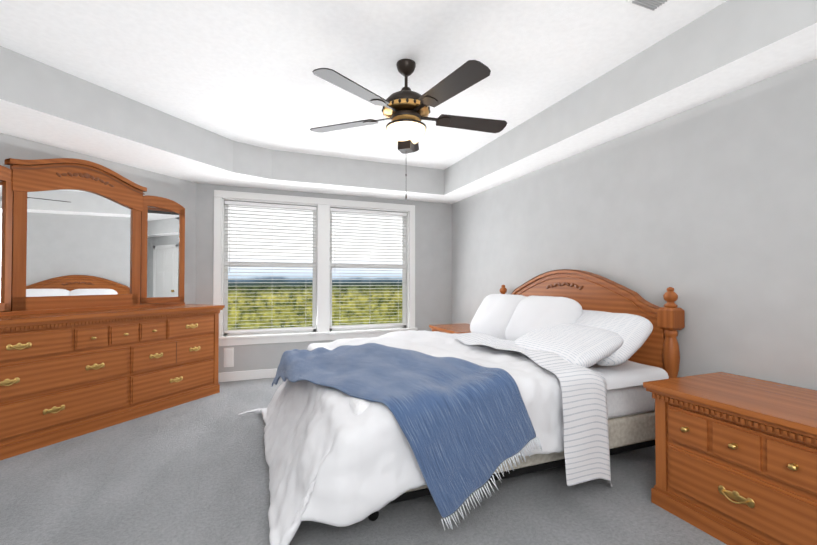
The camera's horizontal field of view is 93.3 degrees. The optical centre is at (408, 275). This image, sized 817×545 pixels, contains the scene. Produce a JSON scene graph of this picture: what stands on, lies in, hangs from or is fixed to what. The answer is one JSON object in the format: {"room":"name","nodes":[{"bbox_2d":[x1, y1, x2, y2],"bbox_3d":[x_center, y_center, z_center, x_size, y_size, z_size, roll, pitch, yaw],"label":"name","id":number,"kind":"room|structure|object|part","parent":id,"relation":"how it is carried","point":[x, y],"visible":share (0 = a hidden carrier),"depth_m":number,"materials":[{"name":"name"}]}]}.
{"room":"bedroom","nodes":[
{"label":"bedroom","id":0,"kind":"room"},
{"bbox_2d":[0,133,195,303],"bbox_3d":[-3.188,-0.100,3.032,0.120,2.675,3.553,0,-1,24],"label":"wall","id":1,"kind":"structure","parent":0,"point":[181,192],"depth_m":4.04,"materials":[{"name":"paint"}]},
{"bbox_2d":[196,183,451,372],"bbox_3d":[-2.011,-0.076,4.743,5.890,2.675,0.120,0,-1,-21],"label":"wall","id":2,"kind":"structure","parent":0,"point":[433,263],"depth_m":5.39,"materials":[{"name":"paint"}]},
{"bbox_2d":[224,347,233,366],"bbox_3d":[-2.143,0.972,4.607,0.099,0.228,0.011,0,-1,-21],"label":"electrical outlet plate","id":3,"kind":"object","parent":2,"relation":"attached to","point":[228,357],"visible":1,"depth_m":4.60,"materials":[{"name":"white plastic"}]},
{"bbox_2d":[213,190,417,345],"bbox_3d":[-1.120,-0.085,5.058,2.610,1.850,0.180,0,-1,-21],"label":"window","id":4,"kind":"structure","parent":2,"relation":"in","point":[323,332],"depth_m":5.00,"materials":[{"name":"white wood"}]},
{"bbox_2d":[224,303,315,332],"bbox_3d":[-1.707,0.509,4.817,1.062,0.350,0.069,0,-1,-21],"label":"window blinds","id":5,"kind":"object","parent":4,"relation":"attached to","point":[280,329],"depth_m":4.80,"materials":[{"name":"white plastic"}]},
{"bbox_2d":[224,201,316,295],"bbox_3d":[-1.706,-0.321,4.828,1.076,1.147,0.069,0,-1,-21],"label":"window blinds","id":6,"kind":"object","parent":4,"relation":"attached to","point":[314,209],"depth_m":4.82,"materials":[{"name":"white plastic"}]},
{"bbox_3d":[-1.137,-0.084,5.103,2.360,1.640,0.055,0,-1,-21],"label":"window sash","id":7,"kind":"part","parent":4,"relation":"part of","materials":[{"name":"white plastic"}]},
{"bbox_2d":[330,208,406,327],"bbox_3d":[-0.539,-0.099,5.280,1.069,1.579,0.069,0,-1,-21],"label":"window blinds","id":8,"kind":"object","parent":4,"relation":"attached to","point":[332,210],"depth_m":5.29,"materials":[{"name":"white plastic"}]},
{"bbox_2d":[218,368,654,446],"bbox_3d":[-0.691,1.159,1.339,5.650,0.110,7.150,0,-1,-21],"label":"baseboard","id":9,"kind":"structure","parent":2,"relation":"attached to","point":[245,375],"depth_m":4.67,"materials":[{"name":"white"}]},
{"bbox_2d":[0,377,726,544],"bbox_3d":[-0.691,1.254,1.337,5.890,0.080,7.390,0,-1,-21],"label":"floor","id":10,"kind":"structure","parent":0,"point":[195,472],"depth_m":2.10,"materials":[{"name":"carpet"}]},
{"bbox_2d":[0,158,224,460],"bbox_3d":[-2.656,0.118,3.326,0.551,2.248,2.080,0,-1,24],"label":"dresser","id":11,"kind":"object","parent":10,"relation":"on","point":[103,325],"visible":1,"depth_m":3.25,"materials":[{"name":"brown wood"}]},
{"bbox_2d":[0,158,184,315],"bbox_3d":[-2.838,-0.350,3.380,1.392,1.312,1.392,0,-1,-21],"label":"mirror","id":12,"kind":"object","parent":11,"relation":"on","point":[78,237],"depth_m":3.36,"materials":[{"name":"brown mirror"}]},
{"bbox_2d":[429,323,470,333],"bbox_3d":[0.668,0.952,4.786,0.555,0.620,0.800,0,-1,-21],"label":"nightstand","id":13,"kind":"object","parent":10,"relation":"on","point":[456,328],"visible":0.17,"depth_m":4.79,"materials":[{"name":"brown wood"}]},
{"bbox_2d":[238,269,684,544],"bbox_3d":[0.174,0.586,2.979,2.814,1.302,2.283,0,-1,-21],"label":"bed","id":14,"kind":"object","parent":10,"relation":"on","point":[549,369],"visible":0.98,"depth_m":2.09,"materials":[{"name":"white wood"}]},
{"bbox_2d":[238,330,563,544],"bbox_3d":[-0.200,0.857,2.853,2.028,0.739,2.242,0,-1,-21],"label":"comforter","id":15,"kind":"object","parent":14,"relation":"on","point":[353,429],"depth_m":1.92,"materials":[{"name":"white fabric"}]},
{"bbox_2d":[272,343,535,517],"bbox_3d":[-0.265,0.787,2.653,1.232,0.663,1.984,0,-1,-21],"label":"throw","id":16,"kind":"object","parent":14,"relation":"on","point":[359,429],"depth_m":1.85,"materials":[{"name":"fabric"}]},
{"bbox_3d":[0.361,0.762,3.064,2.060,0.287,1.930,0,-1,-21],"label":"mattress","id":17,"kind":"part","parent":14,"relation":"part of","materials":[{"name":"white fabric"}]},
{"bbox_2d":[470,294,525,339],"bbox_3d":[0.863,0.391,3.627,0.356,0.431,0.703,0,-1,-21],"label":"pillow","id":18,"kind":"object","parent":14,"relation":"on","point":[494,316],"depth_m":3.51,"materials":[{"name":"white fabric"}]},
{"bbox_3d":[0.426,1.103,3.085,2.040,0.270,1.890,0,-1,-21],"label":"frame","id":19,"kind":"part","parent":14,"relation":"part of","materials":[{"name":"black metal"}]},
{"bbox_2d":[505,296,582,340],"bbox_3d":[1.044,0.379,3.050,0.351,0.435,0.702,0,-1,-21],"label":"pillow","id":20,"kind":"object","parent":14,"relation":"on","point":[530,313],"depth_m":2.93,"materials":[{"name":"white fabric"}]},
{"bbox_2d":[514,324,622,367],"bbox_3d":[1.043,0.462,2.610,0.446,0.251,0.720,0,-1,-21],"label":"pillow","id":21,"kind":"object","parent":14,"relation":"on","point":[577,345],"depth_m":2.40,"materials":[{"name":"white fabric"}]},
{"bbox_3d":[1.424,0.593,3.491,0.112,1.302,2.022,0,-1,-21],"label":"headboard","id":22,"kind":"part","parent":14,"relation":"part of","materials":[{"name":"brown wood"}]},
{"bbox_2d":[574,310,652,365],"bbox_3d":[1.263,0.416,2.674,0.409,0.329,0.720,0,-1,-21],"label":"pillow","id":23,"kind":"object","parent":14,"relation":"on","point":[622,334],"depth_m":2.41,"materials":[{"name":"white fabric"}]},
{"bbox_2d":[643,372,816,544],"bbox_3d":[1.740,0.899,1.829,0.675,0.645,0.840,0,-1,-21],"label":"nightstand","id":24,"kind":"object","parent":10,"relation":"on","point":[736,458],"visible":1,"depth_m":1.75,"materials":[{"name":"brown wood"}]},
{"bbox_2d":[0,0,816,203],"bbox_3d":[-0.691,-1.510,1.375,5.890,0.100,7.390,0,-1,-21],"label":"ceiling","id":25,"kind":"structure","parent":0,"point":[238,71],"depth_m":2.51,"materials":[{"name":"paint"}]},
{"bbox_2d":[310,59,506,199],"bbox_3d":[0.028,-0.980,2.620,1.409,0.926,1.429,0,-1,-21],"label":"ceiling fan","id":26,"kind":"object","parent":25,"relation":"hanging from","point":[405,110],"visible":1,"depth_m":2.51,"materials":[{"name":"brown metal"}]},
{"bbox_3d":[-0.016,-0.947,2.624,0.272,0.104,0.272,0,-1,-21],"label":"lamp shade","id":27,"kind":"part","parent":26,"relation":"part of","materials":[{"name":"white glass"}]},
{"bbox_2d":[627,0,669,11],"bbox_3d":[1.265,-1.441,2.014,0.200,0.020,0.120,0,-1,-21],"label":"ceiling vent","id":28,"kind":"object","parent":25,"relation":"in","point":[652,5],"visible":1,"depth_m":2.04,"materials":[{"name":"white metal"}]},
{"bbox_2d":[452,59,816,389],"bbox_3d":[1.997,-0.108,2.404,0.120,2.675,7.390,0,-1,-21],"label":"wall","id":29,"kind":"structure","parent":0,"point":[707,211],"depth_m":2.51,"materials":[{"name":"paint"}]},
{"label":"outside","id":30,"kind":"structure","parent":0,"visible":0},
{"bbox_2d":[228,205,401,329],"bbox_3d":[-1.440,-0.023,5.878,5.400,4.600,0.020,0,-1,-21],"label":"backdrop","id":31,"kind":"structure","parent":30,"point":[372,306],"depth_m":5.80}
]}

